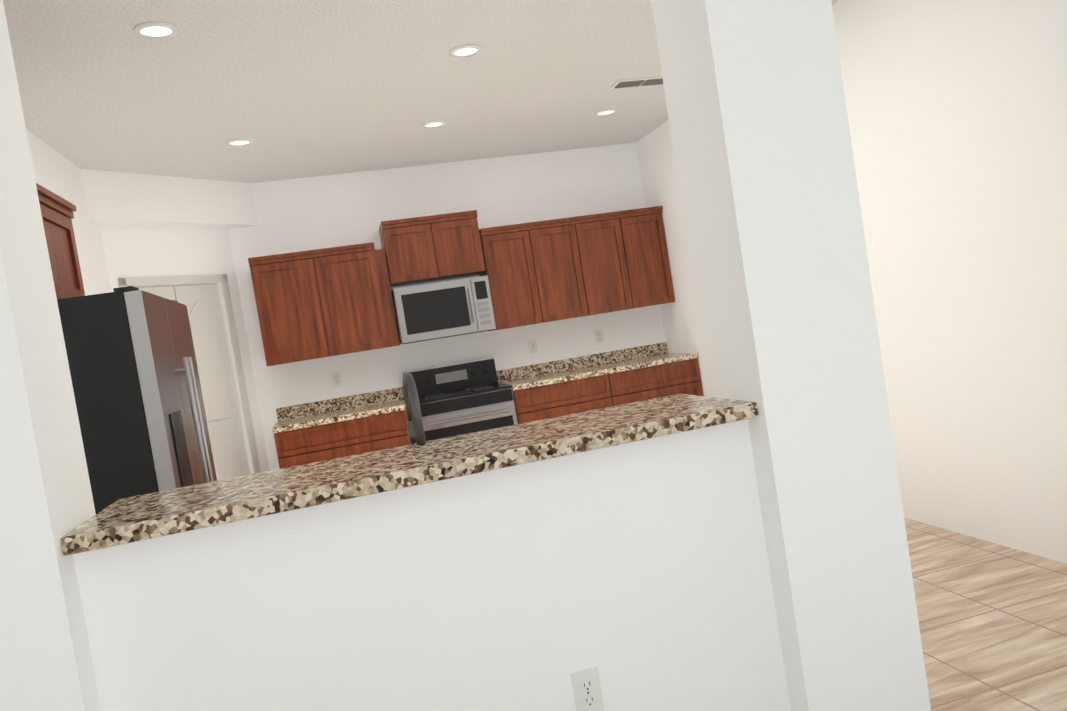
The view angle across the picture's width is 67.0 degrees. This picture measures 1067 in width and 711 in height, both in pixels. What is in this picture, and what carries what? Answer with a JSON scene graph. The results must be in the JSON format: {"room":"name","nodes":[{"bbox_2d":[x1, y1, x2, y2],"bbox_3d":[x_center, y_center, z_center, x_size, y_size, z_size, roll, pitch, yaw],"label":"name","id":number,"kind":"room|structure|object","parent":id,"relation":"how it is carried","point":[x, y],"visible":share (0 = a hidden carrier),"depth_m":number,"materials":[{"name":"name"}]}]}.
{"room":"living room","nodes":[
{"label":"living room","id":0,"kind":"room"},
{"bbox_2d":[0,0,100,710],"bbox_3d":[-1.230,0.093,1.752,0.330,2.800,0.300,-10,2,-14],"label":"wall","id":1,"kind":"structure","parent":0,"point":[46,506],"depth_m":1.67,"materials":[{"name":"white paint"}]},
{"bbox_2d":[26,129,110,295],"bbox_3d":[-2.522,0.192,4.352,0.100,2.800,3.690,-10,2,-14],"label":"wall","id":2,"kind":"structure","parent":0,"point":[53,171],"depth_m":4.92,"materials":[{"name":"white paint"}]},
{"bbox_2d":[36,183,84,298],"bbox_3d":[-2.056,-0.415,3.082,0.375,0.435,0.900,-10,2,-14],"label":"upper cabinet","id":3,"kind":"object","parent":2,"relation":"attached to","point":[57,211],"visible":0.25,"depth_m":3.36,"materials":[{"name":"brown wood"}]},
{"bbox_2d":[81,169,269,473],"bbox_3d":[-2.455,0.120,5.880,0.260,2.800,1.360,-8,3,31],"label":"wall","id":4,"kind":"structure","parent":0,"point":[154,225],"depth_m":5.83,"materials":[{"name":"white paint"}]},
{"bbox_2d":[118,274,260,480],"bbox_3d":[-2.458,0.468,5.905,0.081,2.108,0.880,-8,3,31],"label":"pantry door","id":5,"kind":"structure","parent":4,"relation":"in","point":[213,362],"depth_m":6.08,"materials":[{"name":"white wood"}]},
{"bbox_2d":[3,0,838,182],"bbox_3d":[-1.088,-1.323,-0.388,8.160,0.120,14.200,-10,2,-14],"label":"ceiling","id":6,"kind":"structure","parent":0,"point":[293,89],"depth_m":4.30,"materials":[{"name":"white paint"}]},
{"bbox_2d":[133,21,178,38],"bbox_3d":[-1.548,-1.331,3.310,0.170,0.011,0.170,-10,2,-14],"label":"recessed light","id":7,"kind":"object","parent":6,"relation":"in","point":[156,30],"visible":0.96,"depth_m":3.31,"materials":[{"name":"white"}]},
{"bbox_2d":[226,138,253,146],"bbox_3d":[-1.870,-1.354,5.136,0.170,0.011,0.170,-10,2,-14],"label":"recessed light","id":8,"kind":"object","parent":6,"relation":"in","point":[240,142],"visible":1,"depth_m":5.13,"materials":[{"name":"white"}]},
{"bbox_2d":[421,120,445,128],"bbox_3d":[-0.672,-1.555,5.434,0.170,0.011,0.170,-10,2,-14],"label":"recessed light","id":9,"kind":"object","parent":6,"relation":"in","point":[433,124],"visible":1,"depth_m":5.42,"materials":[{"name":"white"}]},
{"bbox_2d":[449,44,481,57],"bbox_3d":[-0.347,-1.554,4.123,0.170,0.011,0.170,-10,2,-14],"label":"recessed light","id":10,"kind":"object","parent":6,"relation":"in","point":[466,51],"visible":1,"depth_m":4.12,"materials":[{"name":"white"}]},
{"bbox_2d":[595,108,617,115],"bbox_3d":[0.527,-1.761,5.845,0.170,0.011,0.170,-10,2,-14],"label":"recessed light","id":11,"kind":"object","parent":6,"relation":"in","point":[606,112],"visible":1,"depth_m":5.84,"materials":[{"name":"white"}]},
{"bbox_2d":[610,76,662,88],"bbox_3d":[0.706,-1.762,5.209,0.400,0.012,0.160,-10,2,-14],"label":"ceiling vent","id":12,"kind":"object","parent":6,"relation":"in","point":[637,82],"visible":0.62,"depth_m":5.18,"materials":[{"name":"white metal"}]},
{"bbox_2d":[228,143,661,470],"bbox_3d":[-0.977,-0.147,6.709,4.290,2.800,0.120,-10,2,-14],"label":"wall","id":13,"kind":"structure","parent":0,"point":[345,209],"depth_m":6.67,"materials":[{"name":"white paint"}]},
{"bbox_2d":[248,250,339,365],"bbox_3d":[-1.852,-0.349,6.249,0.520,0.790,0.340,-10,2,-14],"label":"upper cabinet","id":14,"kind":"object","parent":13,"relation":"attached to","point":[321,303],"depth_m":6.09,"materials":[{"name":"brown wood"}]},
{"bbox_2d":[332,372,341,386],"bbox_3d":[-1.582,0.191,6.492,0.070,0.115,0.008,-10,2,-14],"label":"electrical outlet","id":15,"kind":"object","parent":13,"relation":"attached to","point":[336,378],"visible":1,"depth_m":6.49,"materials":[{"name":"white plastic"}]},
{"bbox_2d":[320,242,399,354],"bbox_3d":[-1.425,-0.421,6.355,0.596,0.790,0.340,-10,2,-14],"label":"upper cabinet","id":16,"kind":"object","parent":13,"relation":"attached to","point":[359,277],"depth_m":6.21,"materials":[{"name":"brown wood"}]},
{"bbox_2d":[379,218,447,286],"bbox_3d":[-0.973,-0.816,6.467,0.433,0.460,0.340,-10,2,-14],"label":"upper cabinet","id":17,"kind":"object","parent":13,"relation":"attached to","point":[415,246],"depth_m":6.31,"materials":[{"name":"brown wood"}]},
{"bbox_2d":[391,275,495,343],"bbox_3d":[-0.728,-0.361,6.465,0.750,0.435,0.464,-10,2,-14],"label":"microwave","id":18,"kind":"object","parent":17,"relation":"attached to","point":[436,310],"visible":0.96,"depth_m":6.28,"materials":[{"name":"silver metal"}]},
{"bbox_2d":[440,210,487,279],"bbox_3d":[-0.665,-0.868,6.544,0.433,0.460,0.340,-10,2,-14],"label":"upper cabinet","id":19,"kind":"object","parent":13,"relation":"attached to","point":[463,240],"depth_m":6.40,"materials":[{"name":"brown wood"}]},
{"bbox_2d":[276,342,667,421],"bbox_3d":[-0.421,0.199,6.771,3.356,0.100,0.019,-10,2,-14],"label":"backsplash","id":20,"kind":"structure","parent":13,"relation":"attached to","point":[659,348],"depth_m":6.82,"materials":[{"name":"beige stone"}]},
{"bbox_2d":[480,222,551,330],"bbox_3d":[-0.185,-0.629,6.663,0.450,0.790,0.340,-10,2,-14],"label":"upper cabinet","id":21,"kind":"object","parent":13,"relation":"attached to","point":[518,288],"depth_m":6.51,"materials":[{"name":"brown wood"}]},
{"bbox_2d":[528,340,537,353],"bbox_3d":[-0.002,-0.074,6.885,0.070,0.115,0.008,-10,2,-14],"label":"electrical outlet","id":22,"kind":"object","parent":13,"relation":"attached to","point":[533,348],"visible":1,"depth_m":6.88,"materials":[{"name":"white plastic"}]},
{"bbox_2d":[536,218,595,320],"bbox_3d":[0.167,-0.688,6.750,0.507,0.790,0.340,-10,2,-14],"label":"upper cabinet","id":23,"kind":"object","parent":13,"relation":"attached to","point":[563,244],"depth_m":6.61,"materials":[{"name":"brown wood"}]},
{"bbox_2d":[594,329,603,342],"bbox_3d":[0.573,-0.171,7.027,0.070,0.115,0.008,-10,2,-14],"label":"electrical outlet","id":24,"kind":"object","parent":13,"relation":"attached to","point":[599,335],"visible":1,"depth_m":7.03,"materials":[{"name":"white plastic"}]},
{"bbox_2d":[584,210,643,313],"bbox_3d":[0.544,-0.751,6.844,0.507,0.790,0.340,-10,2,-14],"label":"upper cabinet","id":25,"kind":"object","parent":13,"relation":"attached to","point":[609,237],"depth_m":6.71,"materials":[{"name":"brown wood"}]},
{"bbox_2d":[628,206,674,306],"bbox_3d":[0.892,-0.810,6.930,0.441,0.790,0.340,-10,2,-14],"label":"upper cabinet","id":26,"kind":"object","parent":13,"relation":"attached to","point":[653,272],"depth_m":6.79,"materials":[{"name":"brown wood"}]},
{"bbox_2d":[73,0,1066,710],"bbox_3d":[-0.206,-0.079,2.006,4.580,2.800,0.300,-10,2,-14],"label":"wall","id":27,"kind":"structure","parent":0,"point":[637,574],"depth_m":1.97,"materials":[{"name":"white paint"}]},
{"bbox_2d":[60,394,757,555],"bbox_3d":[-0.262,0.270,2.112,1.640,0.040,0.470,-10,2,-14],"label":"countertop","id":28,"kind":"structure","parent":27,"relation":"on","point":[165,513],"depth_m":1.96,"materials":[{"name":"beige stone"}]},
{"bbox_2d":[571,666,603,710],"bbox_3d":[0.137,0.849,2.031,0.070,0.115,0.008,-10,2,-14],"label":"outlet","id":29,"kind":"object","parent":27,"relation":"attached to","point":[587,689],"visible":1,"depth_m":2.03,"materials":[{"name":"white plastic"}]},
{"bbox_2d":[651,0,930,710],"bbox_3d":[0.671,-0.226,2.224,0.360,2.800,0.300,-10,2,-14],"label":"column","id":30,"kind":"structure","parent":0,"point":[763,157],"depth_m":2.09,"materials":[{"name":"white paint"}]},
{"bbox_2d":[630,0,1066,563],"bbox_3d":[1.723,-0.499,4.886,0.130,2.800,4.960,-10,2,-14],"label":"wall","id":31,"kind":"structure","parent":0,"point":[958,132],"depth_m":3.74,"materials":[{"name":"white paint"}]},
{"bbox_2d":[904,518,1066,710],"bbox_3d":[-0.841,1.401,4.241,5.960,0.100,4.940,-10,2,-14],"label":"floor","id":32,"kind":"structure","parent":0,"point":[992,618],"depth_m":3.01,"materials":[{"name":"beige tile"}]},
{"bbox_2d":[57,286,216,513],"bbox_3d":[-1.654,0.652,3.183,0.772,1.715,0.900,-10,2,-14],"label":"refrigerator","id":33,"kind":"object","parent":32,"relation":"on","point":[131,357],"visible":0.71,"depth_m":2.79,"materials":[{"name":"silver metal"}]},
{"bbox_2d":[273,406,409,468],"bbox_3d":[-1.388,0.910,6.225,1.015,0.880,0.614,-10,2,-14],"label":"base cabinet","id":34,"kind":"object","parent":32,"relation":"on","point":[317,431],"depth_m":5.91,"materials":[{"name":"brown wood"}]},
{"bbox_2d":[272,398,404,429],"bbox_3d":[-1.458,0.456,6.201,1.015,0.040,0.624,-10,2,-14],"label":"countertop","id":35,"kind":"structure","parent":34,"relation":"on","point":[377,407],"depth_m":6.00,"materials":[{"name":"beige stone"}]},
{"bbox_2d":[402,357,516,440],"bbox_3d":[-0.541,0.636,6.383,0.756,1.145,0.696,-10,2,-14],"label":"range","id":36,"kind":"object","parent":32,"relation":"on","point":[463,397],"visible":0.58,"depth_m":6.15,"materials":[{"name":"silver metal"}]},
{"bbox_2d":[512,370,623,423],"bbox_3d":[0.239,0.637,6.629,0.842,0.880,0.614,-10,2,-14],"label":"base cabinet","id":37,"kind":"object","parent":32,"relation":"on","point":[547,400],"depth_m":6.32,"materials":[{"name":"brown wood"}]},
{"bbox_2d":[498,354,698,389],"bbox_3d":[0.518,0.125,6.692,1.571,0.040,0.624,-10,2,-14],"label":"countertop","id":38,"kind":"structure","parent":37,"relation":"on","point":[560,375],"depth_m":6.53,"materials":[{"name":"beige stone"}]},
{"bbox_2d":[616,358,702,403],"bbox_3d":[0.938,0.520,6.802,0.842,0.880,0.614,-10,2,-14],"label":"base cabinet","id":39,"kind":"object","parent":32,"relation":"on","point":[682,376],"depth_m":6.51,"materials":[{"name":"brown wood"}]},
{"bbox_3d":[-0.254,0.859,2.480,1.630,0.926,0.630,-10,2,-14],"label":"sink","id":40,"kind":"object","parent":32,"relation":"on","visible":0},
{"bbox_2d":[403,372,425,445],"bbox_3d":[-0.315,0.221,2.360,0.112,0.358,0.218,-10,2,-14],"label":"faucet","id":41,"kind":"object","parent":40,"relation":"on","point":[415,424],"visible":0.58,"depth_m":2.27,"materials":[{"name":"grey metal"}]}
]}

